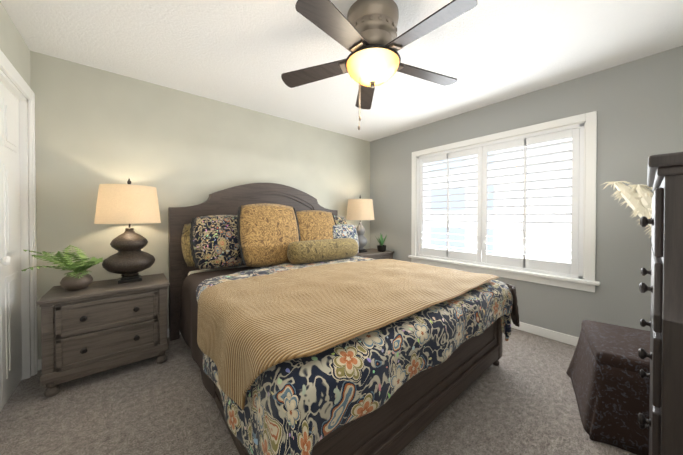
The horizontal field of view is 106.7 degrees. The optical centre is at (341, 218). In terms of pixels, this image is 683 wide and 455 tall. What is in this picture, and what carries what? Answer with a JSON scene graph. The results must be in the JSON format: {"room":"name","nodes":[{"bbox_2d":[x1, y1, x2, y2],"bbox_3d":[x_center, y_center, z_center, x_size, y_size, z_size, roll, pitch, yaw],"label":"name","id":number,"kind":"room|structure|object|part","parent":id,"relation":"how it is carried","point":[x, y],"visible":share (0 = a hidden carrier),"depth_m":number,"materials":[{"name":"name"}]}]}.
{"room":"bedroom","nodes":[
{"label":"bedroom","id":0,"kind":"room"},
{"bbox_2d":[0,1,30,346],"bbox_3d":[-1.256,-0.035,0.524,0.120,2.440,3.575,0,1,-40],"label":"wall","id":1,"kind":"structure","parent":0,"point":[14,49],"depth_m":1.66,"materials":[{"name":"paint"}]},
{"bbox_2d":[0,50,37,410],"bbox_3d":[-1.840,0.115,1.246,0.146,2.125,1.720,0,1,-40],"label":"door frame","id":2,"kind":"structure","parent":1,"relation":"attached to","point":[18,324],"depth_m":1.74,"materials":[{"name":"white wood"}]},
{"bbox_2d":[30,51,369,358],"bbox_3d":[-0.975,-0.062,3.165,3.936,2.440,0.120,0,1,-40],"label":"wall","id":3,"kind":"structure","parent":0,"point":[95,128],"depth_m":2.39,"materials":[{"name":"paint"}]},
{"bbox_2d":[38,329,180,370],"bbox_3d":[-0.933,1.116,3.124,3.700,0.093,0.022,0,1,-40],"label":"baseboard","id":4,"kind":"structure","parent":3,"relation":"attached to","point":[39,360],"depth_m":1.96,"materials":[{"name":"white"}]},
{"bbox_2d":[0,328,636,454],"bbox_3d":[0.209,1.212,1.759,3.936,0.080,3.815,0,1,-40],"label":"floor","id":5,"kind":"structure","parent":0,"point":[520,399],"depth_m":1.52,"materials":[{"name":"carpet"}]},
{"bbox_2d":[36,273,169,396],"bbox_3d":[-1.793,0.845,1.995,0.700,0.650,0.483,0,1,-40],"label":"nightstand","id":6,"kind":"object","parent":5,"relation":"on","point":[93,327],"visible":1,"depth_m":1.81,"materials":[{"name":"brown wood"}]},
{"bbox_2d":[21,245,103,290],"bbox_3d":[-1.966,0.361,1.816,0.389,0.320,0.562,0,1,-40],"label":"fern plant","id":7,"kind":"object","parent":6,"relation":"on","point":[79,277],"visible":1,"depth_m":1.82,"materials":[{"name":"green plant"}]},
{"bbox_3d":[-1.947,0.460,1.871,0.172,0.120,0.172,0,1,-40],"label":"pot","id":8,"kind":"part","parent":7,"relation":"part of","materials":[{"name":"ceramic"}]},
{"bbox_2d":[94,178,160,283],"bbox_3d":[-1.761,0.092,2.113,0.424,0.850,0.424,0,1,-40],"label":"lamp","id":9,"kind":"object","parent":6,"relation":"on","point":[129,204],"visible":1,"depth_m":2.00,"materials":[{"name":"beige fabric"}]},
{"bbox_3d":[-1.761,-0.113,2.111,0.424,0.304,0.424,0,1,-40],"label":"lamp shade","id":10,"kind":"part","parent":9,"relation":"part of","materials":[{"name":"fabric"}]},
{"bbox_2d":[168,183,519,454],"bbox_3d":[-0.140,0.375,2.218,2.040,1.585,2.371,0,1,-40],"label":"bed","id":11,"kind":"object","parent":5,"relation":"on","point":[298,324],"visible":1,"depth_m":1.36,"materials":[{"name":"beige fabric"}]},
{"bbox_3d":[-0.174,0.672,2.261,1.760,0.310,2.105,0,1,-40],"label":"mattress","id":12,"kind":"part","parent":11,"relation":"part of","materials":[{"name":"white fabric"}]},
{"bbox_2d":[179,266,260,398],"bbox_3d":[-0.351,0.755,2.474,1.949,0.522,1.178,0,1,-40],"label":"blanket","id":13,"kind":"object","parent":11,"relation":"on","point":[194,284],"depth_m":2.02,"materials":[{"name":"brown fabric"}]},
{"bbox_3d":[-0.877,0.316,3.100,2.040,1.485,0.070,0,1,-40],"label":"headboard","id":14,"kind":"part","parent":11,"relation":"part of","materials":[{"name":"brown wood"}]},
{"bbox_3d":[-0.851,0.191,3.068,1.850,1.035,0.013,0,1,-40],"label":"headboard frame","id":15,"kind":"part","parent":11,"relation":"part of","materials":[{"name":"brown wood"}]},
{"bbox_3d":[-0.848,0.141,3.064,2.040,1.135,0.023,0,1,-40],"label":"headboard frame","id":16,"kind":"part","parent":11,"relation":"part of","materials":[{"name":"brown wood"}]},
{"bbox_2d":[240,203,298,266],"bbox_3d":[-0.710,0.159,2.587,0.639,0.626,0.236,0,1,-40],"label":"pillow","id":17,"kind":"object","parent":11,"relation":"on","point":[267,230],"depth_m":2.47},
{"bbox_2d":[296,210,334,240],"bbox_3d":[-0.299,0.179,3.047,0.600,0.560,0.234,0,1,-40],"label":"pillow","id":18,"kind":"object","parent":11,"relation":"on","point":[311,224],"depth_m":2.97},
{"bbox_2d":[333,224,358,252],"bbox_3d":[0.047,0.267,3.194,0.397,0.388,0.174,0,1,-40],"label":"pillow","id":19,"kind":"object","parent":11,"relation":"on","point":[340,230],"depth_m":3.16,"materials":[{"name":"multicoloured fabric"}]},
{"bbox_2d":[197,259,498,409],"bbox_3d":[0.085,0.576,1.794,1.835,0.308,1.251,0,1,-40],"label":"throw","id":20,"kind":"object","parent":11,"relation":"on","point":[265,336],"depth_m":1.23,"materials":[{"name":"beige fabric"}]},
{"bbox_2d":[196,255,512,454],"bbox_3d":[0.004,0.717,2.049,1.981,0.515,1.885,0,1,-40],"label":"comforter","id":21,"kind":"object","parent":11,"relation":"on","point":[354,396],"depth_m":1.08,"materials":[{"name":"multicoloured fabric"}]},
{"bbox_3d":[-0.140,0.933,2.252,1.903,0.468,2.186,0,1,-40],"label":"frame","id":22,"kind":"part","parent":11,"relation":"part of","materials":[{"name":"brown wood"}]},
{"bbox_2d":[356,248,393,258],"bbox_3d":[0.400,0.826,3.824,0.700,0.650,0.483,0,1,-40],"label":"nightstand","id":23,"kind":"object","parent":5,"relation":"on","point":[373,253],"visible":0.12,"depth_m":3.73,"materials":[{"name":"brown wood"}]},
{"bbox_2d":[346,195,373,252],"bbox_3d":[0.280,0.075,3.803,0.424,0.850,0.424,0,1,-40],"label":"lamp","id":24,"kind":"object","parent":23,"relation":"on","point":[360,209],"visible":0.9,"depth_m":3.65,"materials":[{"name":"beige fabric"}]},
{"bbox_3d":[0.280,-0.130,3.801,0.424,0.304,0.424,0,1,-40],"label":"lamp shade","id":25,"kind":"part","parent":24,"relation":"part of","materials":[{"name":"fabric"}]},
{"bbox_2d":[375,234,386,251],"bbox_3d":[0.593,0.356,3.842,0.279,0.287,0.210,0,1,-40],"label":"succulent plant","id":26,"kind":"object","parent":23,"relation":"on","point":[381,247],"visible":1,"depth_m":3.80,"materials":[{"name":"green plant"}]},
{"bbox_3d":[0.606,0.453,3.838,0.140,0.094,0.140,0,1,-40],"label":"pot","id":27,"kind":"part","parent":26,"relation":"part of","materials":[{"name":"black ceramic"}]},
{"bbox_2d":[566,320,649,454],"bbox_3d":[1.795,0.950,1.442,0.703,0.450,0.703,0,1,35],"label":"ottoman","id":28,"kind":"object","parent":5,"relation":"on","point":[611,387],"visible":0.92,"depth_m":1.35,"materials":[{"name":"fabric"}]},
{"bbox_2d":[601,181,653,237],"bbox_3d":[2.268,0.433,1.849,0.376,1.476,0.547,0,1,-40],"label":"dried plant","id":29,"kind":"object","parent":5,"relation":"on","point":[639,202],"visible":0.29,"depth_m":1.86,"materials":[{"name":"beige plant"}]},
{"bbox_2d":[638,152,682,454],"bbox_3d":[1.327,0.502,0.756,0.764,1.360,0.573,0,1,-40],"label":"dresser","id":30,"kind":"object","parent":5,"relation":"on","point":[664,422],"visible":1,"depth_m":0.70,"materials":[{"name":"brown wood"}]},
{"bbox_2d":[0,0,682,141],"bbox_3d":[0.209,-1.308,1.734,3.936,0.080,3.815,0,1,-40],"label":"ceiling","id":31,"kind":"structure","parent":0,"point":[246,54],"depth_m":1.89,"materials":[{"name":"white paint"}]},
{"bbox_2d":[281,0,477,129],"bbox_3d":[0.216,-0.916,1.563,1.208,0.700,1.175,0,1,-40],"label":"ceiling fan","id":32,"kind":"object","parent":31,"relation":"hanging from","point":[364,33],"visible":1,"depth_m":1.47,"materials":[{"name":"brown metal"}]},
{"bbox_3d":[0.195,-0.915,1.599,0.332,0.122,0.332,0,1,-40],"label":"lamp shade","id":33,"kind":"part","parent":32,"relation":"part of","materials":[{"name":"white glass"}]},
{"bbox_2d":[370,46,682,337],"bbox_3d":[1.674,-0.060,2.969,0.120,2.440,3.575,0,1,-40],"label":"wall","id":34,"kind":"structure","parent":0,"point":[637,105],"depth_m":2.19,"materials":[{"name":"grey paint"}]},
{"bbox_2d":[417,123,583,278],"bbox_3d":[1.636,-0.159,2.952,0.086,1.398,1.716,0,1,-40],"label":"window shutters","id":35,"kind":"object","parent":34,"relation":"attached to","point":[574,267],"visible":0.98,"depth_m":2.72,"materials":[{"name":"white wood"}]},
{"bbox_2d":[408,111,599,292],"bbox_3d":[1.645,-0.150,2.960,0.175,1.580,1.940,0,1,-40],"label":"window frame","id":36,"kind":"structure","parent":34,"relation":"attached to","point":[588,282],"depth_m":2.41,"materials":[{"name":"white wood"}]},
{"bbox_2d":[511,319,578,345],"bbox_3d":[1.623,1.118,2.934,0.018,0.085,3.510,0,1,-40],"label":"baseboard","id":37,"kind":"structure","parent":34,"relation":"attached to","point":[553,335],"depth_m":2.47,"materials":[{"name":"white wood"}]},
{"label":"outside","id":38,"kind":"structure","parent":0,"visible":0},
{"bbox_2d":[423,138,571,262],"bbox_3d":[2.302,-3.385,8.372,0.050,9.020,22.000,0,1,-40],"label":"sky","id":39,"kind":"structure","parent":38,"point":[541,226],"depth_m":6.22,"materials":[{"name":"white"}]}
]}

